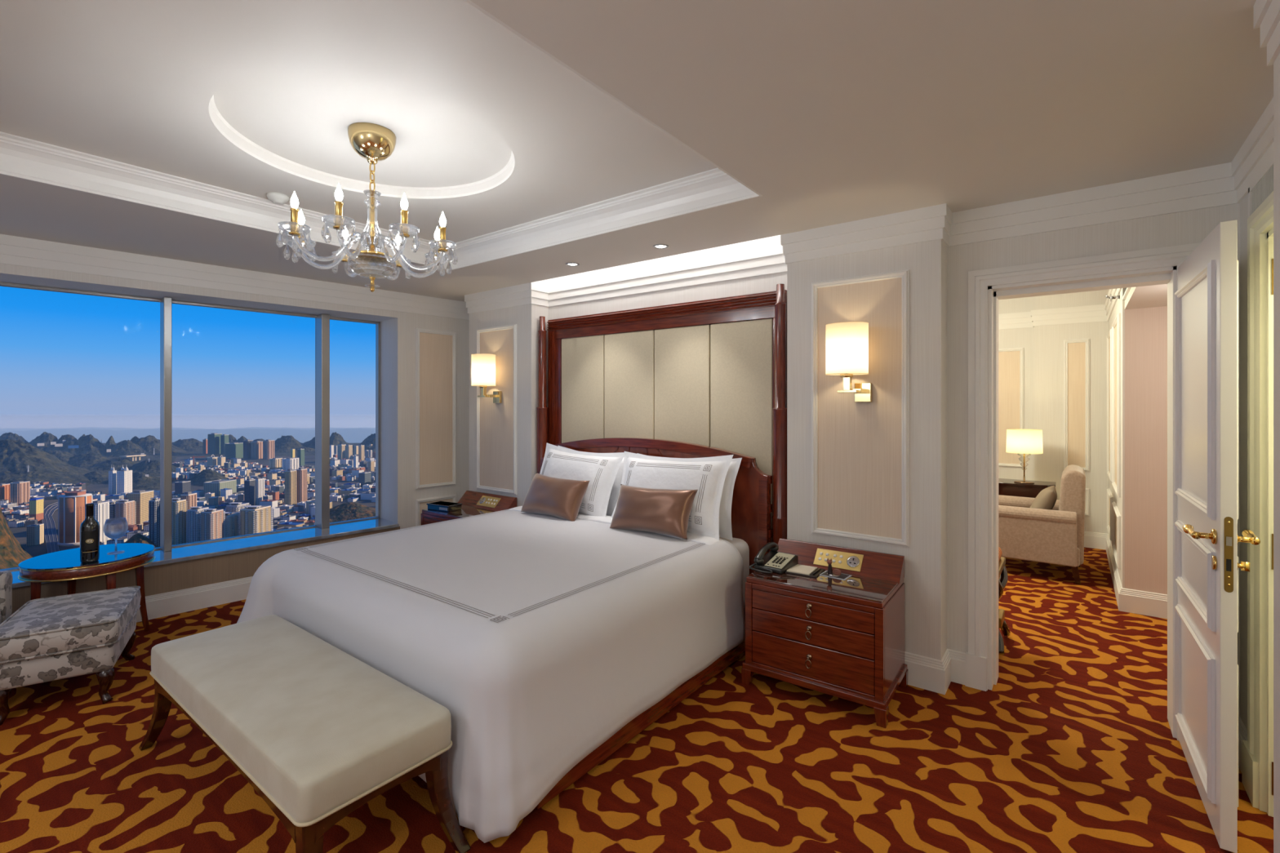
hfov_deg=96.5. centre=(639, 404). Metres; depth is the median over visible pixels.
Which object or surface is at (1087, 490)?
trim
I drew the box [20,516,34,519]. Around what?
block
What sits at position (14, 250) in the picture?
trim
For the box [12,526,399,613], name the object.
trim
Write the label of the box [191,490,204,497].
block
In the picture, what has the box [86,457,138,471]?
hill
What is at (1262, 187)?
air vent
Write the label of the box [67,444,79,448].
shed
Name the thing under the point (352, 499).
block
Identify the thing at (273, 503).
block
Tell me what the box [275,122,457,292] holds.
chandelier
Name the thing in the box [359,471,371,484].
block
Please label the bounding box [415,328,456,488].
trim
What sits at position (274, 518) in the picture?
block
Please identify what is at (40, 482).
block
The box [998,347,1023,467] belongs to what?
trim
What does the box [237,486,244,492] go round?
block
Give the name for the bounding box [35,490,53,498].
block
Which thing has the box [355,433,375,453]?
hill
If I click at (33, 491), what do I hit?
block
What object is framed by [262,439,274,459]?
tower block
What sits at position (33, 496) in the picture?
block
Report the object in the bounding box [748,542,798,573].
telephone
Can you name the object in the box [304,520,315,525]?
block
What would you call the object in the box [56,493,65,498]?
block
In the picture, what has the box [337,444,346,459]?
tower block
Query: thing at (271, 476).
block
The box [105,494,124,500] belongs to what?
block
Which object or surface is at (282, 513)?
block
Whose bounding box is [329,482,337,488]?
block
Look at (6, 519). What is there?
block
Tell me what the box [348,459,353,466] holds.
block
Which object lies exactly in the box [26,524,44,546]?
tower block
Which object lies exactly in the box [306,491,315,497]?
block
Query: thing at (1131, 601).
baseboard
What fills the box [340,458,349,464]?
block
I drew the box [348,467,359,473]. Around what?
block
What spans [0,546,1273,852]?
floor
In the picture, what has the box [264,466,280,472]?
hill
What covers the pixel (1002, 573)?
stool
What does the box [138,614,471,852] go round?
bench
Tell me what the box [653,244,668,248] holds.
recessed light
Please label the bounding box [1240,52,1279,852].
wall
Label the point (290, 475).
tower block
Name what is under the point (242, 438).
hill
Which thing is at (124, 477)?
tower block
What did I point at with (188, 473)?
block
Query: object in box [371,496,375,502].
block
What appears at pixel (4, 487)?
tower block
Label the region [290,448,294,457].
tower block
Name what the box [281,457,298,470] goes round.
tower block
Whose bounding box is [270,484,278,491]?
block
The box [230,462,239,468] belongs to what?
block
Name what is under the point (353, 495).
block
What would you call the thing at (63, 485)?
block
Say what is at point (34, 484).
block
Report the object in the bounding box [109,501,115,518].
tower block
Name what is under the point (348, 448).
tower block
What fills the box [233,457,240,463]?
block
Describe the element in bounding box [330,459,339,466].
block
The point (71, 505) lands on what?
tower block
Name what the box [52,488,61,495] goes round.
block
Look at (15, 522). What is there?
block
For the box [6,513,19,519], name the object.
block
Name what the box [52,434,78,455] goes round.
hill
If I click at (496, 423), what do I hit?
trim
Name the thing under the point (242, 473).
block
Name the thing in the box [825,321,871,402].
wall lamp
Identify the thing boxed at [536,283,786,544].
screen
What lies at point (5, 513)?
block
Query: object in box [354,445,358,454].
tower block
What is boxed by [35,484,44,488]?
block
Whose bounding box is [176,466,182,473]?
block
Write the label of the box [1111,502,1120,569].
trim
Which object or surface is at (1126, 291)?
ceiling vent
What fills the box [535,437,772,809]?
bed
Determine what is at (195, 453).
woodland
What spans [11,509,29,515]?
block
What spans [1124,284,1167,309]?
ceiling
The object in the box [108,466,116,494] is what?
tower block
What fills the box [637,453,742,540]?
pillow
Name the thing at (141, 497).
tower block
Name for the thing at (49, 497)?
block
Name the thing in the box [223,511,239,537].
tower block
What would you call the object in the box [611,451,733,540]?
pillow
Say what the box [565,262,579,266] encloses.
recessed light
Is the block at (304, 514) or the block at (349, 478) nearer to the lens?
the block at (304, 514)
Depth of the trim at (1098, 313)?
6.12 m
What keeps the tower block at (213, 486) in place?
on the ground
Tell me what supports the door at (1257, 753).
in the wall at (1244, 203)
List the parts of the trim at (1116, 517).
wallpaper panel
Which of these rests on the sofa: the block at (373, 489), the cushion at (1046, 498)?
the cushion at (1046, 498)
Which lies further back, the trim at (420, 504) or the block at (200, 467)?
the block at (200, 467)
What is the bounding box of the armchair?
[0,570,13,624]
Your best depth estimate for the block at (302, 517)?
1467.00 m
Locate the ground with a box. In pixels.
[8,454,375,557]
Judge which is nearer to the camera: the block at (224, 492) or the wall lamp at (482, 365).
the wall lamp at (482, 365)
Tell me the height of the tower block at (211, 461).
63.216 m
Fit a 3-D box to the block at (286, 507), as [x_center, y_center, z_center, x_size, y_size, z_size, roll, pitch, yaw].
[-999.491,292.800,1615.539,36.000,17.400,22.000,0,0,12]
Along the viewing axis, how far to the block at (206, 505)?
1615.12 m
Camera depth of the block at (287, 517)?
1461.64 m
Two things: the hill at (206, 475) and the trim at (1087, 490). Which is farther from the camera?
the hill at (206, 475)
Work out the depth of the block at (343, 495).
1829.28 m
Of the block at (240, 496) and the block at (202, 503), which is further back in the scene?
the block at (240, 496)
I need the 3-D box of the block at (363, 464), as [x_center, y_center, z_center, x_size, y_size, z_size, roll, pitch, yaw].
[-1305.507,284.800,2702.301,22.000,33.400,36.000,0,0,12]
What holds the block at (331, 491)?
on the ground
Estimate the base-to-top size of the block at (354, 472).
33.400 m
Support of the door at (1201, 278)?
in the wall at (1188, 227)
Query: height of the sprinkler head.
0.058 m
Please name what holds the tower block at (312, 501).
on the ground
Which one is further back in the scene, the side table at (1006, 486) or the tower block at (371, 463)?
the tower block at (371, 463)
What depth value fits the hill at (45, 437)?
3655.32 m
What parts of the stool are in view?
seat, seat rail, leg, leg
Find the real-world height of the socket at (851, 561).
0.053 m
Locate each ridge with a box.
[0,426,375,431]
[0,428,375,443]
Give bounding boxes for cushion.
[0,587,141,662]
[520,472,589,521]
[609,484,697,540]
[1030,485,1057,510]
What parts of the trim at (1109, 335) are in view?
wallpaper panel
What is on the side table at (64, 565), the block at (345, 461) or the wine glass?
the wine glass
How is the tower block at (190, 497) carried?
on the ground
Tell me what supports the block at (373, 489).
on the ground
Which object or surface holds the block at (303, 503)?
on the ground
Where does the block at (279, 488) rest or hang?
on the ground
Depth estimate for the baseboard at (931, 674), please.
3.02 m
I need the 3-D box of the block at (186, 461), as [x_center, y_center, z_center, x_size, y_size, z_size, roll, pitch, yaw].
[-2205.328,284.800,2788.131,26.000,33.400,20.000,0,0,-8]
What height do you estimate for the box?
0.052 m
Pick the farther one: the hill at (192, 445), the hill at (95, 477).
the hill at (192, 445)
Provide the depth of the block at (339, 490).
1911.46 m
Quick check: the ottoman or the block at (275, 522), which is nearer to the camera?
the ottoman
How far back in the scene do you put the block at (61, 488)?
1921.76 m
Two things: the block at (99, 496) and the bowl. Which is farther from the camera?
the block at (99, 496)
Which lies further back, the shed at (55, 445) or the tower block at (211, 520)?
the shed at (55, 445)
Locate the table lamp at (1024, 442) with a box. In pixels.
[1005,429,1043,484]
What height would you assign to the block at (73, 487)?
17.400 m
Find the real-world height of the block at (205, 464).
23.400 m
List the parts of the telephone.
cord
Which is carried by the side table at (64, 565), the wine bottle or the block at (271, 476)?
the wine bottle
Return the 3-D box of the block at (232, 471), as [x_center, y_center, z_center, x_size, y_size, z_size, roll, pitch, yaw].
[-1712.895,289.800,2419.592,36.000,23.400,22.000,0,0,-5]
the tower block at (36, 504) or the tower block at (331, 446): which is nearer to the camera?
the tower block at (36, 504)
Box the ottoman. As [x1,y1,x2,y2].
[0,586,141,725]
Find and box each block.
[0,483,9,502]
[0,499,8,504]
[0,503,13,507]
[1,508,13,513]
[1,511,9,517]
[4,518,15,524]
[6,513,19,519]
[8,519,26,527]
[9,480,30,506]
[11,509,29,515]
[12,505,27,511]
[17,502,29,505]
[19,513,29,519]
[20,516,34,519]
[24,519,37,527]
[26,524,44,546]
[29,497,43,521]
[30,482,39,487]
[30,488,39,494]
[30,495,44,501]
[31,481,48,484]
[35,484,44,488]
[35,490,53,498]
[42,488,56,490]
[46,494,56,499]
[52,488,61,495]
[56,483,72,487]
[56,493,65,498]
[57,486,66,491]
[57,491,92,546]
[66,486,81,491]
[75,483,85,489]
[88,491,102,494]
[89,500,109,545]
[92,493,105,501]
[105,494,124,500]
[106,537,127,544]
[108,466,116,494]
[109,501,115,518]
[114,499,136,524]
[116,464,132,493]
[127,489,154,524]
[127,530,148,540]
[142,520,148,530]
[143,524,148,530]
[148,497,159,546]
[154,490,159,497]
[172,462,182,467]
[172,472,179,478]
[172,497,187,545]
[174,480,191,494]
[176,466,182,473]
[178,474,186,480]
[180,491,196,538]
[184,459,192,465]
[186,471,194,479]
[186,506,208,542]
[189,470,201,473]
[189,472,196,479]
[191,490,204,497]
[196,497,204,500]
[196,500,206,506]
[197,464,204,471]
[200,462,207,466]
[200,504,215,508]
[200,508,225,541]
[202,438,207,453]
[204,479,236,497]
[204,492,214,503]
[207,433,222,454]
[207,454,217,468]
[208,496,218,506]
[217,455,225,466]
[217,504,227,509]
[220,434,228,454]
[220,488,232,499]
[221,473,229,477]
[223,462,230,468]
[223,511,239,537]
[224,442,243,458]
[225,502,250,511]
[226,497,235,502]
[227,493,237,500]
[230,457,235,463]
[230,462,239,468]
[230,470,240,475]
[230,477,244,484]
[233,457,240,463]
[235,466,244,469]
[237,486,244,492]
[237,493,244,502]
[238,505,273,535]
[240,470,246,475]
[241,462,247,467]
[243,439,253,458]
[244,469,250,475]
[244,478,255,505]
[248,463,253,468]
[248,471,260,477]
[250,440,262,458]
[250,469,261,472]
[254,464,262,467]
[255,477,264,505]
[259,499,277,507]
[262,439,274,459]
[262,494,272,500]
[266,472,276,479]
[266,490,279,499]
[269,457,282,467]
[269,479,279,485]
[270,470,280,474]
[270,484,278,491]
[271,506,279,517]
[271,517,279,520]
[271,520,279,524]
[275,484,284,493]
[275,526,299,530]
[277,471,284,478]
[277,521,304,528]
[278,504,295,511]
[279,493,284,498]
[280,511,287,515]
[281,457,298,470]
[282,515,297,521]
[284,468,296,506]
[288,511,305,517]
[288,519,306,522]
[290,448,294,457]
[293,505,303,511]
[295,467,306,505]
[297,448,304,466]
[297,501,306,511]
[297,513,311,518]
[297,516,308,519]
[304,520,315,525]
[306,475,309,484]
[306,488,315,492]
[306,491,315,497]
[306,498,315,514]
[308,503,315,514]
[309,475,315,482]
[309,484,315,488]
[311,506,315,517]
[329,444,333,457]
[329,467,337,475]
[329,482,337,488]
[329,488,337,494]
[329,494,341,501]
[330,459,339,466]
[331,476,337,479]
[332,469,342,476]
[334,445,337,454]
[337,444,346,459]
[337,488,344,494]
[339,463,349,467]
[339,493,349,498]
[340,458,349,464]
[341,488,355,494]
[343,483,356,488]
[345,444,352,459]
[346,476,353,481]
[347,487,361,489]
[347,497,359,502]
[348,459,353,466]
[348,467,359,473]
[349,493,360,498]
[351,469,363,477]
[353,455,358,467]
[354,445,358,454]
[356,488,370,493]
[358,444,364,460]
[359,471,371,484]
[360,461,368,468]
[360,491,375,500]
[362,484,373,488]
[364,449,368,460]
[365,457,373,461]
[368,449,372,457]
[368,460,374,471]
[370,486,375,492]
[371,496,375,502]
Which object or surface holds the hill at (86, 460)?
on the ground
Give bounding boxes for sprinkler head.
[1104,293,1119,302]
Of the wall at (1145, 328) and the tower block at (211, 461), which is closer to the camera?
the wall at (1145, 328)
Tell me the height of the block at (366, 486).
23.400 m
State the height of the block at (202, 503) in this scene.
17.400 m
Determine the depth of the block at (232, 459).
2858.26 m
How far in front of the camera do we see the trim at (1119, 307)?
4.19 m
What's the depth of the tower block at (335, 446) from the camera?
3338.38 m
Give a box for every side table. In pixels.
[17,542,155,631]
[998,478,1056,497]
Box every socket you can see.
[846,555,859,567]
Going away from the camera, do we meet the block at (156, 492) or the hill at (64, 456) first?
the block at (156, 492)
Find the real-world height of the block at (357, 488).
17.400 m
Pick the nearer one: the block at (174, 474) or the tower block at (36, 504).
the tower block at (36, 504)
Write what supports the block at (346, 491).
on the ground
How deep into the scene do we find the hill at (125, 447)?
3368.67 m
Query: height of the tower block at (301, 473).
114.314 m
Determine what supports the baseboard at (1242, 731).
attached to the wall at (1244, 203)
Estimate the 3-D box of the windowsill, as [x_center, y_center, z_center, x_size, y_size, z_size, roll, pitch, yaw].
[-3.860,1.115,3.840,0.886,0.030,4.340,0,0,37]
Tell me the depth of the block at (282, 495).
1824.38 m
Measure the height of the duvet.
0.699 m
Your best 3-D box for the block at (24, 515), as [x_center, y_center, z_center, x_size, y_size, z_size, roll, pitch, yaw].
[-1594.754,292.800,1485.720,26.000,17.400,20.000,0,0,9]
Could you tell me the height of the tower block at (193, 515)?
82.979 m
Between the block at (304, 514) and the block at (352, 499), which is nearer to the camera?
the block at (304, 514)
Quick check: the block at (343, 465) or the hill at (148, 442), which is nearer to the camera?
the block at (343, 465)
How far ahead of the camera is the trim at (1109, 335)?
5.59 m
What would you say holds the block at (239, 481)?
on the ground
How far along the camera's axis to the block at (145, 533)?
1249.90 m
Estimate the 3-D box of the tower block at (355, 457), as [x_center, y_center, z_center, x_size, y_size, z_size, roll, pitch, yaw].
[-1254.047,263.302,2519.628,11.447,76.396,16.247,0,0,12]
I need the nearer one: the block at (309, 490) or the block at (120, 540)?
the block at (120, 540)
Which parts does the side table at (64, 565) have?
leg, leg, glass, leg, leg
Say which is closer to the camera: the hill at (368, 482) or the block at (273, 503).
the block at (273, 503)
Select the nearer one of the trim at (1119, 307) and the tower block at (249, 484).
the trim at (1119, 307)
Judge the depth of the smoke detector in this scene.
3.25 m
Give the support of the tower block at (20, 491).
on the ground
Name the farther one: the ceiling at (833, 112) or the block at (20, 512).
the block at (20, 512)
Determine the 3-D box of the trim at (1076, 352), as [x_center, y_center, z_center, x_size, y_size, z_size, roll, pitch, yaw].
[4.622,0.005,6.044,0.220,1.390,0.022,0,0,37]
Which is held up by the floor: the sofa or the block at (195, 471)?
the sofa
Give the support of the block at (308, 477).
on the ground
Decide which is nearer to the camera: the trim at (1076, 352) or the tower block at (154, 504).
the trim at (1076, 352)
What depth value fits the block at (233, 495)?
1796.97 m
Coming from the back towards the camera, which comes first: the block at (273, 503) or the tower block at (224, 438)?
the tower block at (224, 438)
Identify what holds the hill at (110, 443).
on the ground
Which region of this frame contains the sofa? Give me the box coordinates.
[998,464,1085,585]
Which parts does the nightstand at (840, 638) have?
leg, handle, handle, handle, drawer, drawer, drawer, glass, rail, control plate, leg, leg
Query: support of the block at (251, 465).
on the ground
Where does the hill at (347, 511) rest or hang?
on the ground
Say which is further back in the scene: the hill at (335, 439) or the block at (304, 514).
the hill at (335, 439)
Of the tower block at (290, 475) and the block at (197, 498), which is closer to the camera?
the tower block at (290, 475)
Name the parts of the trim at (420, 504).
wallpaper panel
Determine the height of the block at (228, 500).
12.400 m
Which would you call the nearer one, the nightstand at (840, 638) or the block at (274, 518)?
the nightstand at (840, 638)
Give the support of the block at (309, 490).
on the ground
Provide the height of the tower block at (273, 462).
53.488 m
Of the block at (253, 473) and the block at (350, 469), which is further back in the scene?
the block at (350, 469)
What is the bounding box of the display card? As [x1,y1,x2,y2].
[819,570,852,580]
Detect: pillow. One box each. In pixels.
[539,443,625,516]
[557,445,624,515]
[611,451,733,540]
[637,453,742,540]
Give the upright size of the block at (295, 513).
12.400 m
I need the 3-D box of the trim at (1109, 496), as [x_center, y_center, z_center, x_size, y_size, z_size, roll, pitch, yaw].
[4.484,1.040,5.447,0.022,0.400,0.700,0,0,37]
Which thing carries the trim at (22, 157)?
attached to the ceiling at (833, 112)
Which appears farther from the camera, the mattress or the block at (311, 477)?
the block at (311, 477)
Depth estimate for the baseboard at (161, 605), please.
4.17 m
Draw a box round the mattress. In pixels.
[719,537,749,608]
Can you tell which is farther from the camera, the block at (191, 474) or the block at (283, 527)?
the block at (191, 474)
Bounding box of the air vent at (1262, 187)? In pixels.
[1248,157,1273,217]
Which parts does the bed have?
rail, headboard moulding, headboard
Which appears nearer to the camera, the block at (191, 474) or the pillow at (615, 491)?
the pillow at (615, 491)
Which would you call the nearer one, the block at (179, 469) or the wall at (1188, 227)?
the wall at (1188, 227)
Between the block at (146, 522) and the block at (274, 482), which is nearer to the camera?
the block at (146, 522)
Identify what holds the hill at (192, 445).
on the ground
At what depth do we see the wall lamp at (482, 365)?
5.00 m
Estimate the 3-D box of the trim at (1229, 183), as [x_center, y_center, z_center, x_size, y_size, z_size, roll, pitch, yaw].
[-0.970,-0.949,2.060,5.160,0.173,5.100,0,0,37]
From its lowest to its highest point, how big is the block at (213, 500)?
33.400 m
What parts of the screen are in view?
post, upholstered panel, upholstered panel, rail, rail, upholstered panel, upholstered panel, post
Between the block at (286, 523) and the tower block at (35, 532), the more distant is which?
the block at (286, 523)
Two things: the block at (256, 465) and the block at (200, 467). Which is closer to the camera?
the block at (200, 467)
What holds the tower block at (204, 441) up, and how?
on the ground
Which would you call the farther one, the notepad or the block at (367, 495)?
the block at (367, 495)
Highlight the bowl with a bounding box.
[102,517,128,539]
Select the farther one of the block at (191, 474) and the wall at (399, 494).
the block at (191, 474)
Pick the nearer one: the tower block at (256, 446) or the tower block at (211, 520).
the tower block at (211, 520)
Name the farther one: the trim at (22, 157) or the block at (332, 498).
the block at (332, 498)
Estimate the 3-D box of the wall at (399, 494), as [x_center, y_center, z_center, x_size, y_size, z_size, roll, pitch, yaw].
[-3.588,0.025,4.157,0.936,2.950,5.169,0,0,37]
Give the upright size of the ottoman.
0.447 m
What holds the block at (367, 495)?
on the ground
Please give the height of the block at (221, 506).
17.400 m
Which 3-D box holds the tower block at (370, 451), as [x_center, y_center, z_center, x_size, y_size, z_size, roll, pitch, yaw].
[-1428.157,270.917,3025.964,10.207,61.166,14.487,0,0,13]
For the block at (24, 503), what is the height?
17.400 m
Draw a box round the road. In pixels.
[41,502,58,553]
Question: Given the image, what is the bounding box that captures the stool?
[998,546,1010,655]
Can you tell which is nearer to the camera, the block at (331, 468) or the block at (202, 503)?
the block at (202, 503)
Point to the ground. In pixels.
(20, 534)
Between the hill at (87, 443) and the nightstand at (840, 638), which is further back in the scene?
the hill at (87, 443)
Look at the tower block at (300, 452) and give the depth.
2802.29 m
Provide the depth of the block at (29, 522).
1405.64 m
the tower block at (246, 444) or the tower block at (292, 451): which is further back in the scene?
the tower block at (246, 444)
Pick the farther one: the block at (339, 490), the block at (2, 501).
the block at (339, 490)
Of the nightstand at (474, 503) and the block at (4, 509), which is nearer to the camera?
the nightstand at (474, 503)
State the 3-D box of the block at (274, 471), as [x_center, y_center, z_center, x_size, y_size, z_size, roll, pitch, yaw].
[-1532.480,289.800,2402.797,36.000,23.400,22.000,0,0,5]
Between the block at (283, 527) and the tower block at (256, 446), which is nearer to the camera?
the block at (283, 527)
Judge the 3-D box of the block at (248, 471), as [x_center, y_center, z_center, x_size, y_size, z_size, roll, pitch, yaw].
[-1629.775,284.800,2369.668,18.000,33.400,16.000,0,0,21]
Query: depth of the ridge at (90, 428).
8883.94 m
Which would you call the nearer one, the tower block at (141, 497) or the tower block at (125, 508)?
the tower block at (125, 508)
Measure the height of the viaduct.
29.503 m
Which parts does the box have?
lid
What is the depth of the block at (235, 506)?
1293.20 m
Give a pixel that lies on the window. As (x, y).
(322, 321)
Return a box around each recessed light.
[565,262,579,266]
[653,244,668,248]
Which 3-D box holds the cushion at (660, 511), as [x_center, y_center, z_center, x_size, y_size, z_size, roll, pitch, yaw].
[0.073,0.655,3.534,0.588,0.370,0.299,0,0,35]
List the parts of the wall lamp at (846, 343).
lamp shade, stem, arm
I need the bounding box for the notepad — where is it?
[785,564,824,577]
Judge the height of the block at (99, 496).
23.400 m
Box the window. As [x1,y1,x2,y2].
[0,281,380,571]
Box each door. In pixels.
[964,219,1260,852]
[1241,191,1273,817]
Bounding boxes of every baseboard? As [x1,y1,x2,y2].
[136,576,253,622]
[743,608,965,694]
[1084,531,1167,618]
[1238,716,1247,772]
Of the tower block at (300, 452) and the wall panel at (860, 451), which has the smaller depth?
the wall panel at (860, 451)
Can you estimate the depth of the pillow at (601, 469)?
4.06 m
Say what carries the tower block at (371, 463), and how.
on the ground
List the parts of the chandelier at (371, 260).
bulb, bulb, arm, arm, bulb, arm, arm, hub plate, lamp shade, arm, arm, bulb, arm, arm, bulb, bulb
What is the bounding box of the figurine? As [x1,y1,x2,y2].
[826,558,841,577]
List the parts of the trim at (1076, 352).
wallpaper panel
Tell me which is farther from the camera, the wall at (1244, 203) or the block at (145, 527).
the block at (145, 527)
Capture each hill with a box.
[0,432,28,443]
[0,439,92,488]
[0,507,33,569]
[28,431,57,451]
[45,449,74,463]
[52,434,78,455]
[68,452,109,468]
[75,434,106,456]
[84,471,108,484]
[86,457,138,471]
[103,435,115,452]
[104,440,148,457]
[123,533,159,547]
[128,459,186,475]
[129,435,191,457]
[132,471,173,489]
[172,438,202,452]
[185,469,226,486]
[228,434,236,443]
[235,435,247,442]
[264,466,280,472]
[274,435,306,453]
[290,447,315,452]
[303,436,315,448]
[329,431,354,452]
[329,502,375,522]
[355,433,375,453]
[356,481,373,487]
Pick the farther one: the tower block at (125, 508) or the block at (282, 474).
the block at (282, 474)
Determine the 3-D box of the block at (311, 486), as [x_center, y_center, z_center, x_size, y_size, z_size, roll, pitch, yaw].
[-1100.156,284.800,1924.646,18.000,33.400,16.000,0,0,8]
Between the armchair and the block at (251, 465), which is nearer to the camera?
the armchair
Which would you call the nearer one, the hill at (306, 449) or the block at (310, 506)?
the block at (310, 506)
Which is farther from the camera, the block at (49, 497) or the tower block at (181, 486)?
the tower block at (181, 486)
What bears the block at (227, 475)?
on the ground
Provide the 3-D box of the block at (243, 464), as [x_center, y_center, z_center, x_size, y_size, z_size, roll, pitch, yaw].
[-1834.644,284.800,2647.689,18.000,33.400,16.000,0,0,3]
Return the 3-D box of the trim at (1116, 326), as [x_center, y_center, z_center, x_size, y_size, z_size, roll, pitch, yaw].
[3.847,0.005,4.612,0.022,1.390,0.800,0,0,37]
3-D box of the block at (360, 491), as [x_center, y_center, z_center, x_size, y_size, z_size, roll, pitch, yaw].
[-909.506,289.800,1879.339,36.000,23.400,22.000,0,0,-8]
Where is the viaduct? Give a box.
[119,454,146,461]
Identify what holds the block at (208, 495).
on the ground
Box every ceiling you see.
[0,0,1273,302]
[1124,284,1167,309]
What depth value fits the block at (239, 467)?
2565.88 m
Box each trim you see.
[0,0,762,270]
[0,234,469,319]
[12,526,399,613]
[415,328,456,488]
[415,494,456,526]
[464,0,1279,313]
[476,324,516,494]
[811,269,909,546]
[998,288,1121,329]
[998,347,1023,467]
[1063,338,1089,471]
[1084,488,1089,515]
[1106,328,1111,481]
[1106,488,1113,541]
[1108,288,1124,588]
[1111,312,1120,497]
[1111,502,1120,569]
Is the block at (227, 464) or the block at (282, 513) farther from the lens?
the block at (227, 464)
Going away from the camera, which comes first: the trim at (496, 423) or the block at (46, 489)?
the trim at (496, 423)
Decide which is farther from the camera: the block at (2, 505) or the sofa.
the block at (2, 505)
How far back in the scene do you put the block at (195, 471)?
2463.37 m
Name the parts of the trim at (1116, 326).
wallpaper panel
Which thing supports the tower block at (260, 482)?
on the ground
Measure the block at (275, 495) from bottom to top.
33.400 m
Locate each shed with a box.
[54,443,62,446]
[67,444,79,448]
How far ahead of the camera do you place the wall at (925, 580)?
3.31 m
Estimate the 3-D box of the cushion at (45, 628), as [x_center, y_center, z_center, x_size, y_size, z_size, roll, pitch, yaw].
[-3.003,1.133,3.013,0.476,0.133,0.678,0,0,-33]
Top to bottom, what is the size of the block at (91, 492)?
17.400 m
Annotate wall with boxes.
[0,263,469,528]
[469,235,946,660]
[946,203,1239,716]
[998,288,1110,533]
[1111,288,1167,594]
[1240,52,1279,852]
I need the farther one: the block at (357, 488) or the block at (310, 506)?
the block at (357, 488)
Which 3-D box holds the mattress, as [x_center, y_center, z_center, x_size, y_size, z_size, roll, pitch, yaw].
[-0.589,1.076,3.458,1.870,0.448,1.865,0,0,37]
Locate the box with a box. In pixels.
[426,501,462,511]
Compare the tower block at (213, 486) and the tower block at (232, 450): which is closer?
the tower block at (213, 486)
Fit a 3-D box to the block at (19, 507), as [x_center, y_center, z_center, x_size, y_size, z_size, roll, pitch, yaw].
[-1736.106,292.800,1606.877,36.000,17.400,22.000,0,0,-3]
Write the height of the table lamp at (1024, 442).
0.550 m
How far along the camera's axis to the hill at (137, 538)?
1161.34 m
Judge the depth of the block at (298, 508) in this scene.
1571.94 m
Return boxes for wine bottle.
[80,503,99,563]
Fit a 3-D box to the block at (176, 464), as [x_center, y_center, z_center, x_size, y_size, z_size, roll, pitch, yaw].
[-2127.659,284.800,2622.388,36.000,33.400,22.000,0,0,-9]
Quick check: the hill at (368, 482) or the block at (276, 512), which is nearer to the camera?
the block at (276, 512)
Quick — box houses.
[0,454,375,547]
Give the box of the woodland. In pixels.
[85,443,364,472]
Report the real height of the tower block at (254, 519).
76.370 m
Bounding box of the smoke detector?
[266,191,288,204]
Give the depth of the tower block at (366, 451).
3019.66 m
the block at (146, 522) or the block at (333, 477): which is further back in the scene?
the block at (333, 477)
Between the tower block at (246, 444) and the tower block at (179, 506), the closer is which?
the tower block at (179, 506)
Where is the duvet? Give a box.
[236,506,745,843]
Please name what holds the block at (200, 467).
on the ground
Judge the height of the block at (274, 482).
33.400 m
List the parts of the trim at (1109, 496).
wallpaper panel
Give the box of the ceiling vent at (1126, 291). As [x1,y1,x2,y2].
[1122,287,1131,300]
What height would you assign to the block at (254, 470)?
12.400 m
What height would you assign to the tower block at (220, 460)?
59.722 m
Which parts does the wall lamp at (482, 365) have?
lamp shade, stem, arm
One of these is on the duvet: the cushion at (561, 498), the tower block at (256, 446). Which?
the cushion at (561, 498)
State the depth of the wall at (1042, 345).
6.16 m
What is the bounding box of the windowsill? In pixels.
[10,517,399,588]
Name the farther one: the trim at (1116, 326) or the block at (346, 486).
the block at (346, 486)
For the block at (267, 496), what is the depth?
1684.39 m
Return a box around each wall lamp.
[471,353,502,403]
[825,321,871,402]
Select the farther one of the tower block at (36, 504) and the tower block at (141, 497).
the tower block at (36, 504)
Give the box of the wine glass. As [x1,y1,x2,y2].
[102,517,128,554]
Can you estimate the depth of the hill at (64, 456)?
2961.98 m
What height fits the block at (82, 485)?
23.400 m
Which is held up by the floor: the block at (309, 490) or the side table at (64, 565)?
the side table at (64, 565)
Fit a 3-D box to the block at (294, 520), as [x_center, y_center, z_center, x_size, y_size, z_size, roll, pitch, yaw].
[-860.579,295.300,1434.348,36.000,12.400,22.000,0,0,-13]
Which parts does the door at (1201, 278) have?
casing, panel moulding, panel moulding, panel moulding, handle, lock plate, panel moulding, panel moulding, panel moulding, handle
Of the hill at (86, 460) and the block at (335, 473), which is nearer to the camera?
the block at (335, 473)
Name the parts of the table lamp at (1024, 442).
glass stem, lamp shade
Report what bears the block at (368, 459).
on the ground
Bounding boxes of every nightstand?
[421,490,516,525]
[741,537,908,728]
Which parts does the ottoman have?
leg, leg, leg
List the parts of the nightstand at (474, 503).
drawer, glass, control plate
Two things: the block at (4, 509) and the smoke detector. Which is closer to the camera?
the smoke detector
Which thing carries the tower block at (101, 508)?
on the ground

